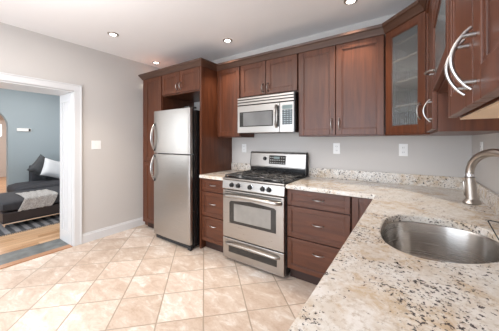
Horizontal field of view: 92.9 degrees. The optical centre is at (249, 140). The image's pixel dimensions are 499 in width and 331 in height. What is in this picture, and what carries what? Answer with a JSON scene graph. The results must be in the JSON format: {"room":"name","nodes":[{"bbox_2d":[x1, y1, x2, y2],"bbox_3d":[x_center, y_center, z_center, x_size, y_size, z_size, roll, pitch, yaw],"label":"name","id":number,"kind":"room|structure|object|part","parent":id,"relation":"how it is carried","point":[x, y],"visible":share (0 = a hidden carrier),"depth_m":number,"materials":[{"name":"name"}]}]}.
{"room":"kitchen","nodes":[
{"label":"kitchen","id":0,"kind":"room"},
{"bbox_2d":[0,88,59,192],"bbox_3d":[-4.904,0.017,5.491,0.160,2.620,7.000,0,0,34],"label":"wall","id":1,"kind":"structure","parent":0,"point":[37,112],"depth_m":5.27,"materials":[{"name":"blue paint"}]},
{"bbox_2d":[17,128,30,131],"bbox_3d":[-4.968,-0.240,5.229,0.026,0.065,0.235,0,0,34],"label":"wall thermostat","id":2,"kind":"object","parent":1,"relation":"attached to","point":[18,129],"visible":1,"depth_m":5.21,"materials":[{"name":"white plastic"}]},
{"bbox_2d":[0,22,160,233],"bbox_3d":[-2.852,0.050,2.434,0.430,2.555,4.550,0,0,34],"label":"wall","id":3,"kind":"structure","parent":0,"point":[112,87],"depth_m":3.25,"materials":[{"name":"beige paint"}]},
{"bbox_2d":[0,81,73,245],"bbox_3d":[-2.798,0.352,2.515,0.439,1.950,1.445,0,0,34],"label":"trim","id":4,"kind":"structure","parent":3,"relation":"attached to","point":[66,97],"depth_m":3.06,"materials":[{"name":"white paint"}]},
{"bbox_2d":[0,72,81,245],"bbox_3d":[-2.608,0.309,2.387,0.026,2.035,1.605,0,0,34],"label":"trim","id":5,"kind":"structure","parent":3,"relation":"attached to","point":[77,89],"depth_m":3.00,"materials":[{"name":"white paint"}]},
{"bbox_2d":[91,141,100,148],"bbox_3d":[-2.064,0.055,3.199,0.014,0.116,0.116,0,0,34],"label":"light switch","id":6,"kind":"object","parent":3,"relation":"attached to","point":[94,144],"visible":1,"depth_m":3.20,"materials":[{"name":"white plastic"}]},
{"bbox_2d":[82,217,144,243],"bbox_3d":[-1.774,1.266,3.622,0.018,0.122,1.372,0,0,34],"label":"baseboard","id":7,"kind":"structure","parent":3,"relation":"attached to","point":[100,233],"depth_m":3.35,"materials":[{"name":"white paint"}]},
{"bbox_2d":[0,177,316,330],"bbox_3d":[-3.996,1.384,4.874,13.235,0.126,7.000,0,0,34],"label":"floor","id":8,"kind":"structure","parent":0,"point":[133,279],"depth_m":2.13,"materials":[{"name":"tile"}]},
{"bbox_2d":[0,214,59,236],"bbox_3d":[-3.394,1.322,4.477,1.288,0.014,2.180,0,0,34],"label":"area rug","id":9,"kind":"object","parent":8,"relation":"on","point":[13,228],"visible":0.37,"depth_m":3.73,"materials":[{"name":"grey fabric"}]},
{"bbox_2d":[0,186,59,229],"bbox_3d":[-3.579,1.101,4.403,1.015,0.418,1.610,0,0,34],"label":"chaise ottoman","id":10,"kind":"object","parent":9,"relation":"on","point":[10,202],"visible":0.3,"depth_m":3.71,"materials":[{"name":"grey fabric"}]},
{"bbox_3d":[-3.574,1.266,4.406,1.000,0.088,1.600,0,0,34],"label":"frame","id":11,"kind":"part","parent":10,"relation":"part of","materials":[{"name":"beige wood"}]},
{"bbox_2d":[0,186,59,211],"bbox_3d":[-3.579,0.978,4.403,1.015,0.171,1.610,0,0,34],"label":"cushion","id":12,"kind":"object","parent":10,"relation":"on","point":[9,201],"depth_m":3.76,"materials":[{"name":"grey fabric"}]},
{"bbox_2d":[15,189,57,211],"bbox_3d":[-3.594,0.976,3.958,0.591,0.199,0.523,0,0,34],"label":"throw blanket","id":13,"kind":"object","parent":10,"relation":"on","point":[39,198],"visible":1,"depth_m":3.83,"materials":[{"name":"grey fabric"}]},
{"bbox_2d":[7,165,59,191],"bbox_3d":[-3.824,0.928,5.906,0.980,0.802,3.100,0,0,34],"label":"sofa","id":14,"kind":"object","parent":8,"relation":"on","point":[35,181],"visible":0.09,"depth_m":4.77,"materials":[{"name":"grey fabric"}]},
{"bbox_3d":[-4.152,0.951,5.191,0.720,0.228,1.550,0,0,34],"label":"seat","id":15,"kind":"part","parent":14,"relation":"part of","materials":[{"name":"grey fabric"}]},
{"bbox_2d":[27,154,46,178],"bbox_3d":[-4.450,0.562,5.109,0.199,0.546,0.542,0,0,15],"label":"throw pillow","id":16,"kind":"object","parent":14,"relation":"on","point":[36,167],"visible":0.59,"depth_m":5.00,"materials":[{"name":"grey fabric"}]},
{"bbox_3d":[-4.014,0.796,6.276,0.250,0.538,2.700,0,0,34],"label":"backrest","id":17,"kind":"part","parent":14,"relation":"part of","materials":[{"name":"grey fabric"}]},
{"bbox_2d":[40,158,59,178],"bbox_3d":[-4.220,0.602,5.110,0.212,0.483,0.508,0,0,25],"label":"throw pillow","id":18,"kind":"object","parent":14,"relation":"on","point":[51,168],"visible":0.8,"depth_m":5.02,"materials":[{"name":"white fabric"}]},
{"bbox_2d":[0,244,71,268],"bbox_3d":[-2.650,1.333,2.415,0.097,0.029,1.405,0,0,34],"label":"trim","id":19,"kind":"structure","parent":8,"relation":"on","point":[9,264],"depth_m":2.70,"materials":[{"name":"brown wood"}]},
{"bbox_2d":[143,76,193,227],"bbox_3d":[-1.331,0.196,3.758,0.597,2.262,0.647,0,0,34],"label":"pantry cabinet","id":20,"kind":"object","parent":8,"relation":"on","point":[153,100],"visible":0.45,"depth_m":3.53,"materials":[{"name":"brown wood"}]},
{"bbox_3d":[-1.410,0.764,3.480,0.397,0.902,0.020,0,0,34],"label":"door","id":21,"kind":"part","parent":20,"relation":"part of","materials":[{"name":"brown wood"}]},
{"bbox_3d":[-1.410,-0.305,3.480,0.397,1.222,0.020,0,0,34],"label":"door","id":22,"kind":"part","parent":20,"relation":"part of","materials":[{"name":"brown wood"}]},
{"bbox_2d":[138,0,426,79],"bbox_3d":[0.042,-0.960,2.267,1.855,0.079,4.581,0,0,-27],"label":"crown molding","id":23,"kind":"structure","parent":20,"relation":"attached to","point":[417,7],"depth_m":2.40,"materials":[{"name":"brown wood"}]},
{"bbox_2d":[150,106,199,250],"bbox_3d":[-0.833,0.454,3.291,0.723,1.745,0.775,0,0,34],"label":"refrigerator","id":24,"kind":"object","parent":8,"relation":"on","point":[176,179],"visible":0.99,"depth_m":2.95,"materials":[{"name":"silver metal"}]},
{"bbox_3d":[-1.305,0.364,3.189,0.026,0.340,0.079,0,0,17],"label":"handle","id":25,"kind":"part","parent":24,"relation":"part of","materials":[{"name":"silver metal"}]},
{"bbox_3d":[-1.305,-0.048,3.189,0.026,0.354,0.079,0,0,17],"label":"handle","id":26,"kind":"part","parent":24,"relation":"part of","materials":[{"name":"silver metal"}]},
{"bbox_3d":[-1.000,0.714,3.045,0.723,1.077,0.052,0,0,34],"label":"fridge door","id":27,"kind":"part","parent":24,"relation":"part of","materials":[{"name":"silver metal"}]},
{"bbox_3d":[-1.000,-0.118,3.045,0.723,0.560,0.052,0,0,34],"label":"freezer door","id":28,"kind":"part","parent":24,"relation":"part of","materials":[{"name":"silver metal"}]},
{"bbox_2d":[202,178,224,251],"bbox_3d":[-0.276,0.888,3.040,0.374,0.878,0.633,0,0,34],"label":"base cabinet","id":29,"kind":"object","parent":8,"relation":"on","point":[212,193],"visible":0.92,"depth_m":2.82,"materials":[{"name":"brown wood"}]},
{"bbox_3d":[-0.430,0.760,2.814,0.363,0.287,0.020,0,0,34],"label":"drawer","id":30,"kind":"part","parent":29,"relation":"part of","materials":[{"name":"brown wood"}]},
{"bbox_3d":[-0.430,1.061,2.814,0.363,0.293,0.020,0,0,34],"label":"drawer","id":31,"kind":"part","parent":29,"relation":"part of","materials":[{"name":"brown wood"}]},
{"bbox_3d":[-0.430,0.531,2.814,0.363,0.149,0.020,0,0,34],"label":"drawer","id":32,"kind":"part","parent":29,"relation":"part of","materials":[{"name":"brown wood"}]},
{"bbox_2d":[199,170,241,180],"bbox_3d":[-0.275,0.431,3.041,0.375,0.036,0.646,0,0,34],"label":"countertop","id":33,"kind":"structure","parent":29,"relation":"on","point":[216,175],"depth_m":2.88,"materials":[{"name":"stone"}]},
{"bbox_2d":[200,66,231,248],"bbox_3d":[-0.434,0.196,3.172,0.026,2.262,0.608,0,0,34],"label":"end panel","id":34,"kind":"object","parent":8,"relation":"on","point":[215,151],"visible":0.53,"depth_m":3.03,"materials":[{"name":"brown wood"}]},
{"bbox_2d":[223,151,307,276],"bbox_3d":[0.171,0.732,2.678,0.761,1.189,0.692,0,0,34],"label":"gas range","id":35,"kind":"object","parent":8,"relation":"on","point":[255,204],"visible":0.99,"depth_m":2.46,"materials":[{"name":"silver metal"}]},
{"bbox_3d":[0.001,1.116,2.427,0.669,0.035,0.050,0,0,34],"label":"handle","id":36,"kind":"part","parent":35,"relation":"part of","materials":[{"name":"silver metal"}]},
{"bbox_3d":[-0.004,0.593,2.421,0.716,0.046,0.069,0,0,34],"label":"handle","id":37,"kind":"part","parent":35,"relation":"part of","materials":[{"name":"silver metal"}]},
{"bbox_3d":[0.013,0.559,2.446,0.699,0.008,0.002,0,0,34],"label":"vent trim","id":38,"kind":"part","parent":35,"relation":"part of","materials":[{"name":"silver metal"}]},
{"bbox_3d":[0.025,1.180,2.464,0.751,0.222,0.043,0,0,34],"label":"warming drawer","id":39,"kind":"part","parent":35,"relation":"part of","materials":[{"name":"silver metal"}]},
{"bbox_3d":[0.025,0.800,2.464,0.751,0.518,0.043,0,0,34],"label":"oven door","id":40,"kind":"part","parent":35,"relation":"part of","materials":[{"name":"silver metal"}]},
{"bbox_3d":[0.024,0.477,2.462,0.759,0.105,0.049,0,0,34],"label":"control panel","id":41,"kind":"part","parent":35,"relation":"part of","materials":[{"name":"silver metal"}]},
{"bbox_2d":[223,173,305,185],"bbox_3d":[0.168,0.418,2.673,0.761,0.026,0.551,0,0,34],"label":"cooktop","id":42,"kind":"object","parent":35,"relation":"in","point":[240,179],"depth_m":2.51,"materials":[{"name":"black metal"}]},
{"bbox_3d":[0.339,0.233,2.905,0.224,0.106,0.016,0,0,34],"label":"clock panel","id":43,"kind":"part","parent":35,"relation":"part of","materials":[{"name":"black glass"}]},
{"bbox_2d":[287,189,351,284],"bbox_3d":[0.753,0.888,2.341,0.574,0.878,0.633,0,0,34],"label":"base cabinet","id":44,"kind":"object","parent":8,"relation":"on","point":[319,225],"visible":0.77,"depth_m":2.12,"materials":[{"name":"brown wood"}]},
{"bbox_3d":[0.599,1.061,2.115,0.563,0.293,0.020,0,0,34],"label":"drawer","id":45,"kind":"part","parent":44,"relation":"part of","materials":[{"name":"brown wood"}]},
{"bbox_3d":[0.599,0.760,2.115,0.563,0.287,0.020,0,0,34],"label":"drawer","id":46,"kind":"part","parent":44,"relation":"part of","materials":[{"name":"brown wood"}]},
{"bbox_3d":[0.599,0.531,2.115,0.563,0.149,0.020,0,0,34],"label":"drawer","id":47,"kind":"part","parent":44,"relation":"part of","materials":[{"name":"brown wood"}]},
{"bbox_2d":[286,176,498,330],"bbox_3d":[0.543,0.431,1.294,1.396,0.036,2.618,0,0,34],"label":"countertop","id":48,"kind":"structure","parent":44,"relation":"on","point":[370,284],"depth_m":0.71,"materials":[{"name":"stone"}]},
{"bbox_2d":[381,221,498,263],"bbox_3d":[0.832,0.555,1.028,0.492,0.211,0.608,0,0,34],"label":"sink","id":49,"kind":"object","parent":48,"relation":"in","point":[433,242],"visible":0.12,"depth_m":1.25,"materials":[{"name":"silver metal"}]},
{"bbox_2d":[462,149,498,239],"bbox_3d":[1.030,0.223,1.007,0.086,0.379,0.296,0,0,5],"label":"kitchen faucet","id":50,"kind":"object","parent":48,"relation":"on","point":[469,183],"visible":1,"depth_m":1.10,"materials":[{"name":"silver metal"}]},
{"bbox_3d":[1.037,0.165,1.001,0.033,0.263,0.267,0,0,0],"label":"spout","id":51,"kind":"part","parent":50,"relation":"part of","materials":[{"name":"silver metal"}]},
{"bbox_3d":[1.007,0.365,0.943,0.054,0.064,0.124,0,0,-9],"label":"lever","id":52,"kind":"part","parent":50,"relation":"part of","materials":[{"name":"silver metal"}]},
{"bbox_2d":[352,197,372,230],"bbox_3d":[1.335,0.888,1.964,0.805,0.878,0.598,0,0,34],"label":"base cabinet","id":53,"kind":"object","parent":8,"relation":"on","point":[359,205],"visible":0.16,"depth_m":1.91,"materials":[{"name":"brown wood"}]},
{"bbox_2d":[0,0,415,67],"bbox_3d":[-0.942,-1.288,1.228,4.085,0.120,4.700,0,0,34],"label":"ceiling","id":54,"kind":"structure","parent":0,"point":[166,32],"depth_m":2.44,"materials":[{"name":"paint"}]},
{"bbox_2d":[107,32,118,36],"bbox_3d":[-1.570,-1.221,2.727,0.116,0.014,0.116,0,0,34],"label":"recessed light","id":55,"kind":"object","parent":54,"relation":"in","point":[113,34],"visible":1,"depth_m":2.71,"materials":[{"name":"white"}]},
{"bbox_2d":[223,38,231,42],"bbox_3d":[-0.267,-1.221,2.896,0.116,0.014,0.116,0,0,34],"label":"recessed light","id":56,"kind":"object","parent":54,"relation":"in","point":[227,40],"visible":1,"depth_m":2.88,"materials":[{"name":"white"}]},
{"bbox_2d":[344,0,356,4],"bbox_3d":[0.885,-1.221,2.078,0.116,0.014,0.116,0,0,34],"label":"recessed light","id":57,"kind":"object","parent":54,"relation":"in","point":[346,2],"visible":1,"depth_m":2.08,"materials":[{"name":"silver metal"}]},
{"bbox_2d":[194,13,471,176],"bbox_3d":[0.150,0.050,3.236,4.535,2.555,0.150,0,0,34],"label":"wall","id":58,"kind":"structure","parent":0,"point":[449,156],"depth_m":2.44,"materials":[{"name":"beige paint"}]},
{"bbox_2d":[162,66,199,101],"bbox_3d":[-0.770,-0.780,3.377,0.756,0.310,0.647,0,0,34],"label":"upper cabinet","id":59,"kind":"object","parent":58,"relation":"attached to","point":[184,85],"visible":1,"depth_m":3.15,"materials":[{"name":"brown wood"}]},
{"bbox_3d":[-1.080,-0.780,3.255,0.370,0.282,0.020,0,0,34],"label":"door","id":60,"kind":"part","parent":59,"relation":"part of","materials":[{"name":"brown wood"}]},
{"bbox_3d":[-0.769,-0.780,3.044,0.370,0.282,0.020,0,0,34],"label":"door","id":61,"kind":"part","parent":59,"relation":"part of","materials":[{"name":"brown wood"}]},
{"bbox_2d":[217,66,253,137],"bbox_3d":[-0.184,-0.490,3.172,0.378,0.890,0.328,0,0,34],"label":"upper cabinet","id":62,"kind":"object","parent":58,"relation":"attached to","point":[228,80],"visible":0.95,"depth_m":3.04,"materials":[{"name":"brown wood"}]},
{"bbox_3d":[-0.272,-0.490,3.045,0.365,0.863,0.020,0,0,34],"label":"door","id":63,"kind":"part","parent":62,"relation":"part of","materials":[{"name":"brown wood"}]},
{"bbox_2d":[231,162,250,170],"bbox_3d":[-0.099,0.362,3.300,0.375,0.102,0.020,0,0,34],"label":"backsplash","id":64,"kind":"structure","parent":58,"relation":"attached to","point":[234,166],"depth_m":3.31,"materials":[{"name":"stone"}]},
{"bbox_2d":[242,144,245,151],"bbox_3d":[-0.075,0.102,3.293,0.072,0.116,0.008,0,0,34],"label":"wall outlet","id":65,"kind":"object","parent":58,"relation":"attached to","point":[243,145],"visible":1,"depth_m":3.29,"materials":[{"name":"white plastic"}]},
{"bbox_2d":[241,53,298,97],"bbox_3d":[0.277,-0.729,2.835,0.756,0.412,0.367,0,0,34],"label":"upper cabinet","id":66,"kind":"object","parent":58,"relation":"attached to","point":[277,75],"visible":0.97,"depth_m":2.69,"materials":[{"name":"brown wood"}]},
{"bbox_3d":[0.041,-0.729,2.832,0.354,0.385,0.020,0,0,34],"label":"door","id":67,"kind":"part","parent":66,"relation":"part of","materials":[{"name":"brown wood"}]},
{"bbox_2d":[237,91,298,133],"bbox_3d":[0.255,-0.306,2.805,0.746,0.430,0.438,0,0,34],"label":"microwave oven","id":68,"kind":"object","parent":66,"relation":"attached to","point":[278,113],"visible":0.98,"depth_m":2.63,"materials":[{"name":"silver metal"}]},
{"bbox_3d":[0.095,-0.254,2.727,0.568,0.322,0.022,0,0,34],"label":"door","id":69,"kind":"part","parent":68,"relation":"part of","materials":[{"name":"silver metal"}]},
{"bbox_3d":[0.279,-0.268,2.558,0.023,0.255,0.056,0,0,34],"label":"handle","id":70,"kind":"part","parent":68,"relation":"part of","materials":[{"name":"silver metal"}]},
{"bbox_3d":[0.400,-0.254,2.520,0.163,0.322,0.022,0,0,34],"label":"control panel","id":71,"kind":"part","parent":68,"relation":"part of","materials":[{"name":"silver metal"}]},
{"bbox_3d":[0.351,-0.729,2.622,0.380,0.385,0.020,0,0,34],"label":"door","id":72,"kind":"part","parent":66,"relation":"part of","materials":[{"name":"brown wood"}]},
{"bbox_2d":[333,143,339,153],"bbox_3d":[0.953,0.084,2.595,0.072,0.116,0.008,0,0,34],"label":"wall outlet","id":73,"kind":"object","parent":58,"relation":"attached to","point":[336,146],"visible":1,"depth_m":2.59,"materials":[{"name":"white plastic"}]},
{"bbox_2d":[299,34,384,136],"bbox_3d":[0.922,-0.490,2.397,0.795,0.890,0.367,0,0,34],"label":"upper cabinet","id":74,"kind":"object","parent":58,"relation":"attached to","point":[342,86],"visible":0.98,"depth_m":2.25,"materials":[{"name":"brown wood"}]},
{"bbox_3d":[0.677,-0.490,2.400,0.374,0.863,0.020,0,0,34],"label":"door","id":75,"kind":"part","parent":74,"relation":"part of","materials":[{"name":"brown wood"}]},
{"bbox_3d":[1.004,-0.490,2.178,0.402,0.863,0.020,0,0,34],"label":"door","id":76,"kind":"part","parent":74,"relation":"part of","materials":[{"name":"brown wood"}]},
{"bbox_2d":[399,144,407,155],"bbox_3d":[1.460,0.087,2.250,0.072,0.116,0.008,0,0,34],"label":"wall outlet","id":77,"kind":"object","parent":58,"relation":"attached to","point":[403,148],"visible":1,"depth_m":2.25,"materials":[{"name":"white plastic"}]},
{"bbox_2d":[385,10,481,135],"bbox_3d":[1.437,-0.490,1.903,0.602,0.890,0.603,0,0,34],"label":"upper cabinet","id":78,"kind":"object","parent":58,"relation":"attached to","point":[405,45],"visible":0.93,"depth_m":1.83,"materials":[{"name":"brown wood"}]},
{"bbox_3d":[1.217,-0.490,1.863,0.007,0.758,0.268,0,0,-10],"label":"glass pane","id":79,"kind":"part","parent":78,"relation":"part of","materials":[{"name":"grey"}]},
{"bbox_3d":[1.218,-0.490,1.863,0.020,0.867,0.377,0,0,-10],"label":"door","id":80,"kind":"part","parent":78,"relation":"part of","materials":[{"name":"brown wood"}]},
{"bbox_3d":[1.216,-0.215,1.707,0.039,0.125,0.011,0,0,-10],"label":"handle","id":81,"kind":"part","parent":78,"relation":"part of","materials":[{"name":"silver metal"}]},
{"bbox_2d":[472,133,498,194],"bbox_3d":[0.643,0.050,0.060,0.150,2.555,4.550,0,0,34],"label":"wall","id":82,"kind":"structure","parent":0,"point":[487,169],"depth_m":1.56,"materials":[{"name":"beige paint"}]},
{"bbox_2d":[309,168,498,215],"bbox_3d":[0.543,0.362,1.294,1.396,0.102,2.618,0,0,34],"label":"backsplash","id":83,"kind":"structure","parent":82,"relation":"attached to","point":[487,196],"depth_m":2.20,"materials":[{"name":"stone"}]},
{"bbox_2d":[424,0,447,92],"bbox_3d":[0.866,-0.584,0.855,0.370,0.702,0.579,0,0,34],"label":"upper cabinet","id":84,"kind":"object","parent":82,"relation":"attached to","point":[440,7],"visible":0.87,"depth_m":0.95,"materials":[{"name":"brown wood"}]},
{"bbox_3d":[0.828,-0.313,1.094,0.039,0.010,0.096,0,0,34],"label":"handle","id":85,"kind":"part","parent":84,"relation":"part of","materials":[{"name":"silver metal"}]},
{"bbox_3d":[0.753,-0.758,0.931,0.020,0.327,0.570,0,0,34],"label":"door","id":86,"kind":"part","parent":84,"relation":"part of","materials":[{"name":"brown wood"}]},
{"bbox_3d":[0.753,-0.415,0.931,0.020,0.342,0.570,0,0,34],"label":"door","id":87,"kind":"part","parent":84,"relation":"part of","materials":[{"name":"brown wood"}]},
{"bbox_3d":[0.753,-0.415,0.932,0.007,0.253,0.481,0,0,34],"label":"glass pane","id":88,"kind":"part","parent":84,"relation":"part of","materials":[{"name":"grey"}]},
{"bbox_2d":[422,0,498,133],"bbox_3d":[1.197,-0.490,1.341,0.370,0.890,0.592,0,0,34],"label":"upper cabinet","id":89,"kind":"object","parent":82,"relation":"attached to","point":[437,120],"visible":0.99,"depth_m":1.18,"materials":[{"name":"brown wood"}]},
{"bbox_3d":[0.926,-0.157,1.238,0.039,0.120,0.011,0,0,34],"label":"handle","id":90,"kind":"part","parent":89,"relation":"part of","materials":[{"name":"silver metal"}]},
{"bbox_3d":[1.084,-0.490,1.418,0.020,0.863,0.581,0,0,34],"label":"door","id":91,"kind":"part","parent":89,"relation":"part of","materials":[{"name":"brown wood"}]},
{"bbox_2d":[444,0,498,119],"bbox_3d":[0.506,-0.498,0.322,0.367,0.874,0.700,0,0,34],"label":"upper cabinet","id":92,"kind":"object","parent":82,"relation":"attached to","point":[471,68],"visible":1,"depth_m":0.41,"materials":[{"name":"brown wood"}]},
{"bbox_3d":[0.395,-0.139,0.453,0.036,0.108,0.008,0,0,34],"label":"handle","id":93,"kind":"part","parent":92,"relation":"part of","materials":[{"name":"silver metal"}]},
{"bbox_3d":[0.361,-0.139,0.404,0.036,0.108,0.008,0,0,34],"label":"handle","id":94,"kind":"part","parent":92,"relation":"part of","materials":[{"name":"silver metal"}]},
{"bbox_3d":[0.495,-0.494,0.551,0.020,0.856,0.327,0,0,34],"label":"door","id":95,"kind":"part","parent":92,"relation":"part of","materials":[{"name":"brown wood"}]},
{"bbox_3d":[0.532,-0.062,0.305,0.303,0.004,0.699,0,0,34],"label":"panel","id":96,"kind":"part","parent":92,"relation":"part of","materials":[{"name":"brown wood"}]},
{"bbox_3d":[0.298,-0.494,0.261,0.020,0.856,0.359,0,0,34],"label":"door","id":97,"kind":"part","parent":92,"relation":"part of","materials":[{"name":"brown wood"}]},
{"bbox_3d":[-7.319,0.017,6.829,5.340,2.620,4.300,0,0,34],"label":"wall","id":98,"kind":"structure","parent":0,"visible":0},
{"bbox_2d":[0,120,5,176],"bbox_3d":[-9.282,0.287,8.284,0.138,2.080,1.400,0,0,34],"label":"door","id":99,"kind":"structure","parent":98,"relation":"in","point":[2,122],"depth_m":8.69,"materials":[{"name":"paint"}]}
]}

